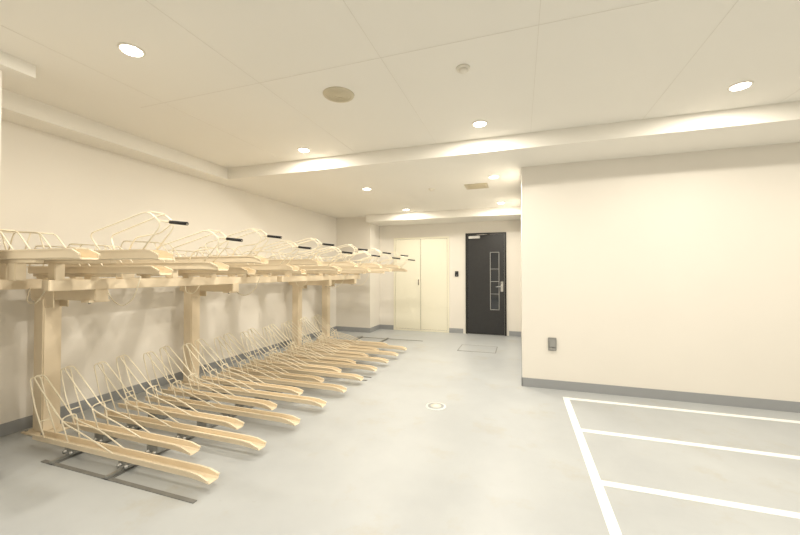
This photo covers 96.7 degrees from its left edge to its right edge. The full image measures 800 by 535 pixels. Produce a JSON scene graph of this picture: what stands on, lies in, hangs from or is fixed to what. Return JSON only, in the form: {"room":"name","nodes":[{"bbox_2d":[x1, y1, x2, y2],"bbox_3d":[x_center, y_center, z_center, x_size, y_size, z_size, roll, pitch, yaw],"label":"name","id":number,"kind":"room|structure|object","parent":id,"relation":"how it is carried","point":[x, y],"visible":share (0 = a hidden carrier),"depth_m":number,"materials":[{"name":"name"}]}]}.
{"room":"bicycle parking room","nodes":[
{"label":"bicycle parking room","id":0,"kind":"room"},
{"bbox_2d":[0,69,1,167],"bbox_3d":[-3.497,-0.028,0.155,0.775,2.560,4.457,0,-1,19],"label":"wall","id":1,"kind":"structure","parent":0,"point":[0,69],"depth_m":2.15,"materials":[{"name":"paint"}]},
{"bbox_2d":[0,119,335,423],"bbox_3d":[-2.961,0.015,3.189,0.150,2.560,10.850,0,-1,19],"label":"wall","id":2,"kind":"structure","parent":0,"point":[68,189],"depth_m":3.56,"materials":[{"name":"paint"}]},
{"bbox_2d":[0,326,335,436],"bbox_3d":[-2.258,1.272,5.007,0.008,0.095,5.563,0,-1,19],"label":"baseboard","id":3,"kind":"structure","parent":2,"relation":"attached to","point":[24,423],"depth_m":3.54,"materials":[{"name":"grey plastic"}]},
{"bbox_2d":[0,0,799,167],"bbox_3d":[1.066,-1.359,1.849,8.650,0.150,10.850,0,-1,19],"label":"ceiling","id":4,"kind":"structure","parent":0,"point":[612,66],"depth_m":2.26,"materials":[{"name":"paint"}]},
{"bbox_2d":[0,51,35,87],"bbox_3d":[-3.441,-1.267,0.219,0.850,0.080,4.580,0,-1,19],"label":"ceiling beam","id":5,"kind":"structure","parent":4,"relation":"attached to","point":[15,70],"depth_m":2.20,"materials":[{"name":"white paint"}]},
{"bbox_2d":[1,88,227,180],"bbox_3d":[-2.640,-1.191,3.499,0.270,0.140,2.150,0,-1,19],"label":"ceiling beam","id":6,"kind":"structure","parent":4,"relation":"attached to","point":[16,108],"depth_m":3.15,"materials":[{"name":"white paint"}]},
{"bbox_2d":[117,42,145,56],"bbox_3d":[-1.580,-1.276,2.092,0.136,0.010,0.136,0,-1,19],"label":"recessed light","id":7,"kind":"object","parent":4,"relation":"in","point":[127,48],"visible":1,"depth_m":2.08,"materials":[{"name":"beige plastic"}]},
{"bbox_2d":[297,147,309,151],"bbox_3d":[-1.026,-1.252,3.794,0.136,0.010,0.136,0,-1,19],"label":"recessed light","id":8,"kind":"object","parent":4,"relation":"in","point":[301,149],"visible":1,"depth_m":3.77,"materials":[{"name":"beige plastic"}]},
{"bbox_2d":[323,86,353,102],"bbox_3d":[-0.452,-1.268,2.619,0.230,0.011,0.230,0,-1,19],"label":"ceiling speaker","id":9,"kind":"object","parent":4,"relation":"in","point":[334,94],"depth_m":2.60},
{"bbox_2d":[1,0,799,158],"bbox_3d":[0.882,-1.312,-0.105,7.450,0.002,6.730,0,-1,19],"label":"trim","id":10,"kind":"structure","parent":4,"relation":"attached to","point":[146,0],"depth_m":2.17,"materials":[{"name":"beige"}]},
{"bbox_2d":[456,64,469,73],"bbox_3d":[0.404,-1.264,2.277,0.090,0.028,0.090,0,-1,19],"label":"smoke detector","id":11,"kind":"object","parent":4,"relation":"attached to","point":[462,68],"visible":1,"depth_m":2.26,"materials":[{"name":"beige plastic"}]},
{"bbox_2d":[472,120,487,126],"bbox_3d":[0.701,-1.262,3.127,0.136,0.010,0.136,0,-1,19],"label":"recessed light","id":12,"kind":"object","parent":4,"relation":"in","point":[480,123],"visible":1,"depth_m":3.10,"materials":[{"name":"beige plastic"}]},
{"bbox_2d":[212,101,799,217],"bbox_3d":[2.142,-1.170,5.035,8.350,0.140,3.820,0,-1,19],"label":"ceiling lowered","id":13,"kind":"structure","parent":4,"relation":"attached to","point":[399,179],"depth_m":3.82,"materials":[{"name":"white paint"}]},
{"bbox_2d":[366,206,520,225],"bbox_3d":[0.838,-1.001,7.093,2.980,0.140,0.750,0,-1,19],"label":"ceiling beam","id":14,"kind":"structure","parent":13,"relation":"attached to","point":[497,213],"depth_m":6.82,"materials":[{"name":"white paint"}]},
{"bbox_2d":[464,183,488,189],"bbox_3d":[1.036,-1.095,4.806,0.300,0.017,0.260,0,-1,19],"label":"ceiling air vent","id":15,"kind":"object","parent":13,"relation":"in","point":[480,185],"depth_m":4.77,"materials":[{"name":"beige metal"}]},
{"bbox_2d":[488,175,498,178],"bbox_3d":[1.145,-1.104,4.347,0.136,0.010,0.136,0,-1,19],"label":"recessed light","id":16,"kind":"object","parent":13,"relation":"in","point":[492,176],"visible":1,"depth_m":4.33,"materials":[{"name":"beige plastic"}]},
{"bbox_2d":[727,81,753,90],"bbox_3d":[2.387,-1.270,2.495,0.136,0.010,0.136,0,-1,19],"label":"recessed light","id":17,"kind":"object","parent":4,"relation":"in","point":[744,84],"visible":1,"depth_m":2.48,"materials":[{"name":"beige plastic"}]},
{"bbox_2d":[0,329,799,534],"bbox_3d":[1.066,1.334,1.812,8.650,0.123,10.850,0,-1,19],"label":"floor","id":18,"kind":"structure","parent":0,"point":[503,456],"depth_m":2.29,"materials":[{"name":"concrete"}]},
{"bbox_2d":[0,211,366,503],"bbox_3d":[-1.734,0.490,3.261,2.025,1.610,2.516,0,-1,19],"label":"bicycle rack","id":19,"kind":"object","parent":18,"relation":"on","point":[51,291],"visible":1,"depth_m":2.77,"materials":[{"name":"beige metal"}]},
{"bbox_2d":[0,229,100,280],"bbox_3d":[-2.395,-0.095,2.224,1.360,0.352,0.112,0,-1,19],"label":"tray","id":20,"kind":"object","parent":19,"relation":"on","point":[16,260],"depth_m":2.14,"materials":[{"name":"beige metal"}]},
{"bbox_2d":[0,211,188,279],"bbox_3d":[-2.098,-0.123,2.335,1.851,0.410,0.131,0,-1,19],"label":"tray","id":21,"kind":"object","parent":19,"relation":"on","point":[56,267],"depth_m":2.21,"materials":[{"name":"beige metal"}]},
{"bbox_2d":[27,245,173,278],"bbox_3d":[-2.236,-0.045,2.602,1.420,0.262,0.112,0,-1,19],"label":"tray","id":22,"kind":"object","parent":19,"relation":"on","point":[40,272],"depth_m":2.54,"materials":[{"name":"beige metal"}]},
{"bbox_2d":[30,375,219,483],"bbox_3d":[-1.863,1.017,2.314,1.670,0.487,0.093,0,-1,19],"label":"tray","id":23,"kind":"object","parent":19,"relation":"on","point":[128,458],"depth_m":2.31,"materials":[{"name":"beige metal"}]},
{"bbox_2d":[60,366,200,454],"bbox_3d":[-1.969,1.010,2.540,1.325,0.507,0.093,0,-1,19],"label":"tray","id":24,"kind":"object","parent":19,"relation":"on","point":[157,444],"depth_m":2.53,"materials":[{"name":"beige metal"}]},
{"bbox_2d":[65,229,242,278],"bbox_3d":[-1.962,-0.087,2.738,1.851,0.350,0.131,0,-1,19],"label":"tray","id":25,"kind":"object","parent":19,"relation":"on","point":[192,265],"depth_m":2.58,"materials":[{"name":"beige metal"}]},
{"bbox_2d":[116,355,243,429],"bbox_3d":[-1.843,1.015,2.914,1.325,0.507,0.093,0,-1,19],"label":"tray","id":26,"kind":"object","parent":19,"relation":"on","point":[207,420],"depth_m":2.91,"materials":[{"name":"beige metal"}]},
{"bbox_2d":[94,361,266,450],"bbox_3d":[-1.734,1.022,2.698,1.670,0.487,0.093,0,-1,19],"label":"tray","id":27,"kind":"object","parent":19,"relation":"on","point":[184,431],"depth_m":2.69,"materials":[{"name":"beige metal"}]},
{"bbox_2d":[137,253,255,277],"bbox_3d":[-1.980,-0.034,3.360,1.420,0.262,0.112,0,-1,19],"label":"tray","id":28,"kind":"object","parent":19,"relation":"on","point":[232,270],"depth_m":3.26,"materials":[{"name":"beige metal"}]},
{"bbox_2d":[117,228,281,277],"bbox_3d":[-1.827,-0.111,3.141,1.851,0.410,0.131,0,-1,19],"label":"tray","id":29,"kind":"object","parent":19,"relation":"on","point":[223,259],"depth_m":3.00,"materials":[{"name":"beige metal"}]},
{"bbox_2d":[160,346,277,409],"bbox_3d":[-1.716,1.020,3.288,1.325,0.507,0.093,0,-1,19],"label":"tray","id":30,"kind":"object","parent":19,"relation":"on","point":[239,401],"depth_m":3.28,"materials":[{"name":"beige metal"}]},
{"bbox_2d":[143,351,300,425],"bbox_3d":[-1.604,1.028,3.082,1.670,0.487,0.093,0,-1,19],"label":"tray","id":31,"kind":"object","parent":19,"relation":"on","point":[224,410],"depth_m":3.07,"materials":[{"name":"beige metal"}]},
{"bbox_2d":[165,240,310,276],"bbox_3d":[-1.691,-0.076,3.543,1.851,0.350,0.131,0,-1,19],"label":"tray","id":32,"kind":"object","parent":19,"relation":"on","point":[286,267],"depth_m":3.36,"materials":[{"name":"beige metal"}]},
{"bbox_2d":[195,339,303,394],"bbox_3d":[-1.590,1.026,3.663,1.325,0.507,0.093,0,-1,19],"label":"tray","id":33,"kind":"object","parent":19,"relation":"on","point":[255,385],"depth_m":3.66,"materials":[{"name":"beige metal"}]},
{"bbox_2d":[182,343,326,406],"bbox_3d":[-1.475,1.033,3.465,1.670,0.487,0.093,0,-1,19],"label":"tray","id":34,"kind":"object","parent":19,"relation":"on","point":[257,394],"depth_m":3.46,"materials":[{"name":"beige metal"}]},
{"bbox_2d":[207,255,306,276],"bbox_3d":[-1.724,-0.024,4.118,1.420,0.262,0.112,0,-1,19],"label":"tray","id":35,"kind":"object","parent":19,"relation":"on","point":[259,272],"depth_m":3.99,"materials":[{"name":"beige metal"}]},
{"bbox_2d":[196,238,333,276],"bbox_3d":[-1.555,-0.100,3.946,1.851,0.410,0.131,0,-1,19],"label":"tray","id":36,"kind":"object","parent":19,"relation":"on","point":[307,261],"depth_m":3.83,"materials":[{"name":"beige metal"}]},
{"bbox_2d":[224,333,323,382],"bbox_3d":[-1.464,1.031,4.037,1.325,0.507,0.093,0,-1,19],"label":"tray","id":37,"kind":"object","parent":19,"relation":"on","point":[287,375],"depth_m":4.04,"materials":[{"name":"beige metal"}]},
{"bbox_2d":[214,337,346,392],"bbox_3d":[-1.345,1.038,3.849,1.670,0.487,0.093,0,-1,19],"label":"tray","id":38,"kind":"object","parent":19,"relation":"on","point":[287,382],"depth_m":3.84,"materials":[{"name":"beige metal"}]},
{"bbox_2d":[227,246,352,276],"bbox_3d":[-1.419,-0.065,4.348,1.851,0.350,0.131,0,-1,19],"label":"tray","id":39,"kind":"object","parent":19,"relation":"on","point":[308,268],"depth_m":4.16,"materials":[{"name":"beige metal"}]},
{"bbox_2d":[240,331,363,380],"bbox_3d":[-1.216,1.044,4.233,1.670,0.487,0.093,0,-1,19],"label":"tray","id":40,"kind":"object","parent":19,"relation":"on","point":[290,369],"depth_m":4.22,"materials":[{"name":"beige metal"}]},
{"bbox_2d":[248,244,419,377],"bbox_3d":[-0.945,0.523,5.599,2.025,1.610,2.581,0,-1,19],"label":"bicycle rack","id":41,"kind":"object","parent":18,"relation":"on","point":[325,354],"visible":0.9,"depth_m":5.31,"materials":[{"name":"beige metal"}]},
{"bbox_2d":[248,328,341,371],"bbox_3d":[-1.337,1.036,4.411,1.325,0.507,0.093,0,-1,19],"label":"tray","id":42,"kind":"object","parent":41,"relation":"on","point":[305,366],"depth_m":4.41,"materials":[{"name":"beige metal"}]},
{"bbox_2d":[258,258,340,275],"bbox_3d":[-1.468,-0.013,4.876,1.420,0.262,0.112,0,-1,19],"label":"tray","id":43,"kind":"object","parent":41,"relation":"on","point":[308,272],"depth_m":4.78,"materials":[{"name":"beige metal"}]},
{"bbox_2d":[249,244,367,275],"bbox_3d":[-1.283,-0.089,4.751,1.851,0.410,0.131,0,-1,19],"label":"tray","id":44,"kind":"object","parent":41,"relation":"on","point":[352,264],"depth_m":4.63,"materials":[{"name":"beige metal"}]},
{"bbox_2d":[268,324,355,363],"bbox_3d":[-1.211,1.041,4.785,1.325,0.507,0.093,0,-1,19],"label":"tray","id":45,"kind":"object","parent":41,"relation":"on","point":[323,358],"depth_m":4.78,"materials":[{"name":"beige metal"}]},
{"bbox_2d":[262,326,376,370],"bbox_3d":[-1.086,1.049,4.616,1.670,0.487,0.093,0,-1,19],"label":"tray","id":46,"kind":"object","parent":41,"relation":"on","point":[314,362],"depth_m":4.61,"materials":[{"name":"beige metal"}]},
{"bbox_2d":[270,251,379,275],"bbox_3d":[-1.147,-0.053,5.154,1.851,0.350,0.131,0,-1,19],"label":"tray","id":47,"kind":"object","parent":41,"relation":"on","point":[346,268],"depth_m":4.95,"materials":[{"name":"beige metal"}]},
{"bbox_2d":[286,320,367,355],"bbox_3d":[-1.085,1.046,5.160,1.325,0.507,0.093,0,-1,19],"label":"tray","id":48,"kind":"object","parent":41,"relation":"on","point":[331,351],"depth_m":5.17,"materials":[{"name":"beige metal"}]},
{"bbox_2d":[281,323,388,362],"bbox_3d":[-0.957,1.054,5.000,1.670,0.487,0.093,0,-1,19],"label":"tray","id":49,"kind":"object","parent":41,"relation":"on","point":[353,356],"depth_m":5.04,"materials":[{"name":"beige metal"}]},
{"bbox_2d":[310,271,365,275],"bbox_3d":[-1.212,-0.002,5.634,1.420,0.262,0.112,0,-1,19],"label":"tray","id":50,"kind":"object","parent":41,"relation":"on","point":[363,272],"depth_m":5.48,"materials":[{"name":"beige metal"}]},
{"bbox_2d":[301,317,378,349],"bbox_3d":[-0.959,1.052,5.534,1.325,0.507,0.093,0,-1,19],"label":"tray","id":51,"kind":"object","parent":41,"relation":"on","point":[348,346],"depth_m":5.52,"materials":[{"name":"beige metal"}]},
{"bbox_2d":[290,248,390,275],"bbox_3d":[-1.011,-0.078,5.557,1.851,0.410,0.131,0,-1,19],"label":"tray","id":52,"kind":"object","parent":41,"relation":"on","point":[372,264],"depth_m":5.41,"materials":[{"name":"beige metal"}]},
{"bbox_2d":[297,319,397,356],"bbox_3d":[-0.827,1.060,5.384,1.670,0.487,0.093,0,-1,19],"label":"tray","id":53,"kind":"object","parent":41,"relation":"on","point":[341,348],"depth_m":5.41,"materials":[{"name":"beige metal"}]},
{"bbox_2d":[316,261,384,274],"bbox_3d":[-0.956,0.008,6.392,1.420,0.262,0.112,0,-1,19],"label":"tray","id":54,"kind":"object","parent":41,"relation":"on","point":[383,272],"depth_m":6.22,"materials":[{"name":"beige metal"}]},
{"bbox_2d":[315,314,387,344],"bbox_3d":[-0.832,1.057,5.908,1.325,0.507,0.093,0,-1,19],"label":"tray","id":55,"kind":"object","parent":41,"relation":"on","point":[346,341],"depth_m":5.91,"materials":[{"name":"beige metal"}]},
{"bbox_2d":[314,254,399,271],"bbox_3d":[-0.875,-0.042,5.959,1.851,0.350,0.131,0,-1,19],"label":"tray","id":56,"kind":"object","parent":41,"relation":"on","point":[372,269],"depth_m":5.74,"materials":[{"name":"beige metal"}]},
{"bbox_2d":[312,316,406,350],"bbox_3d":[-0.698,1.065,5.767,1.670,0.487,0.093,0,-1,19],"label":"tray","id":57,"kind":"object","parent":41,"relation":"on","point":[354,343],"depth_m":5.79,"materials":[{"name":"beige metal"}]},
{"bbox_2d":[317,252,407,274],"bbox_3d":[-0.739,-0.066,6.362,1.851,0.410,0.131,0,-1,19],"label":"tray","id":58,"kind":"object","parent":41,"relation":"on","point":[386,265],"depth_m":6.18,"materials":[{"name":"beige metal"}]},
{"bbox_2d":[328,256,414,274],"bbox_3d":[-0.603,-0.031,6.764,1.851,0.350,0.131,0,-1,19],"label":"tray","id":59,"kind":"object","parent":41,"relation":"on","point":[393,269],"depth_m":6.54,"materials":[{"name":"beige metal"}]},
{"bbox_2d":[336,217,379,327],"bbox_3d":[-0.913,0.079,7.785,0.790,2.560,0.530,0,-1,19],"label":"wall pier","id":60,"kind":"object","parent":18,"relation":"on","point":[356,306],"visible":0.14,"depth_m":7.54,"materials":[{"name":"paint"}]},
{"bbox_2d":[426,402,445,409],"bbox_3d":[0.335,1.292,3.320,0.190,0.008,0.190,0,-1,19],"label":"floor drain","id":61,"kind":"object","parent":18,"relation":"on","point":[433,405],"visible":1,"depth_m":3.31,"materials":[{"name":"white paint"}]},
{"bbox_2d":[563,397,799,534],"bbox_3d":[2.235,1.262,0.976,2.800,0.002,4.528,0,-1,19],"label":"parking lines","id":62,"kind":"object","parent":18,"relation":"on","point":[611,522],"visible":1,"depth_m":2.23,"materials":[{"name":"white paint"}]},
{"bbox_2d":[380,220,520,335],"bbox_3d":[0.607,0.077,7.631,3.770,2.560,0.150,0,-1,19],"label":"wall","id":63,"kind":"structure","parent":0,"point":[456,232],"depth_m":7.34,"materials":[{"name":"paint"}]},
{"bbox_2d":[394,236,448,332],"bbox_3d":[0.444,0.356,7.596,1.220,2.000,0.035,0,-1,19],"label":"door","id":64,"kind":"structure","parent":63,"relation":"in","point":[447,237],"depth_m":7.48,"materials":[{"name":"beige metal"}]},
{"bbox_2d":[395,239,420,328],"bbox_3d":[0.169,0.357,7.679,0.566,1.920,0.027,0,-1,19],"label":"leaf","id":65,"kind":"object","parent":64,"relation":"attached to","point":[407,284],"visible":1,"depth_m":7.67,"materials":[{"name":"beige metal"}]},
{"bbox_2d":[421,238,446,330],"bbox_3d":[0.714,0.355,7.500,0.566,1.920,0.017,0,-1,19],"label":"leaf","id":66,"kind":"object","parent":64,"relation":"attached to","point":[433,251],"visible":1,"depth_m":7.49,"materials":[{"name":"beige metal"}]},
{"bbox_2d":[467,234,504,334],"bbox_3d":[1.729,0.338,7.167,0.722,2.008,0.035,0,-1,19],"label":"door","id":67,"kind":"structure","parent":63,"relation":"in","point":[481,320],"depth_m":7.16,"materials":[{"name":"black metal"}]},
{"bbox_2d":[468,234,489,238],"bbox_3d":[1.590,-0.627,7.153,0.424,0.083,0.106,0,-1,19],"label":"door closer","id":68,"kind":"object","parent":67,"relation":"attached to","point":[475,236],"depth_m":7.17,"materials":[{"name":"silver metal"}]},
{"bbox_2d":[490,252,498,309],"bbox_3d":[1.892,0.269,7.104,0.180,1.160,0.031,0,-1,19],"label":"viewing window","id":69,"kind":"structure","parent":67,"relation":"attached to","point":[494,256],"depth_m":7.11,"materials":[{"name":"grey glass"}]},
{"bbox_2d":[465,232,506,335],"bbox_3d":[1.719,0.325,7.138,0.800,2.050,0.107,0,-1,19],"label":"door frame","id":70,"kind":"structure","parent":63,"relation":"in","point":[504,233],"depth_m":7.07,"materials":[{"name":"black metal"}]},
{"bbox_2d":[521,142,799,401],"bbox_3d":[4.124,0.036,4.761,4.730,2.560,3.340,0,-1,19],"label":"wall","id":71,"kind":"structure","parent":0,"point":[676,271],"depth_m":3.50,"materials":[{"name":"paint"}]},
{"bbox_2d":[548,337,556,350],"bbox_3d":[1.633,0.823,3.810,0.084,0.140,0.034,0,-1,19],"label":"wall outlet","id":72,"kind":"object","parent":71,"relation":"attached to","point":[552,342],"visible":1,"depth_m":3.80,"materials":[{"name":"grey plastic"}]},
{"bbox_2d":[336,325,799,412],"bbox_3d":[2.242,1.277,5.296,8.350,0.095,3.198,0,-1,19],"label":"baseboard","id":73,"kind":"structure","parent":71,"relation":"attached to","point":[735,401],"depth_m":3.54,"materials":[{"name":"grey plastic"}]}
]}

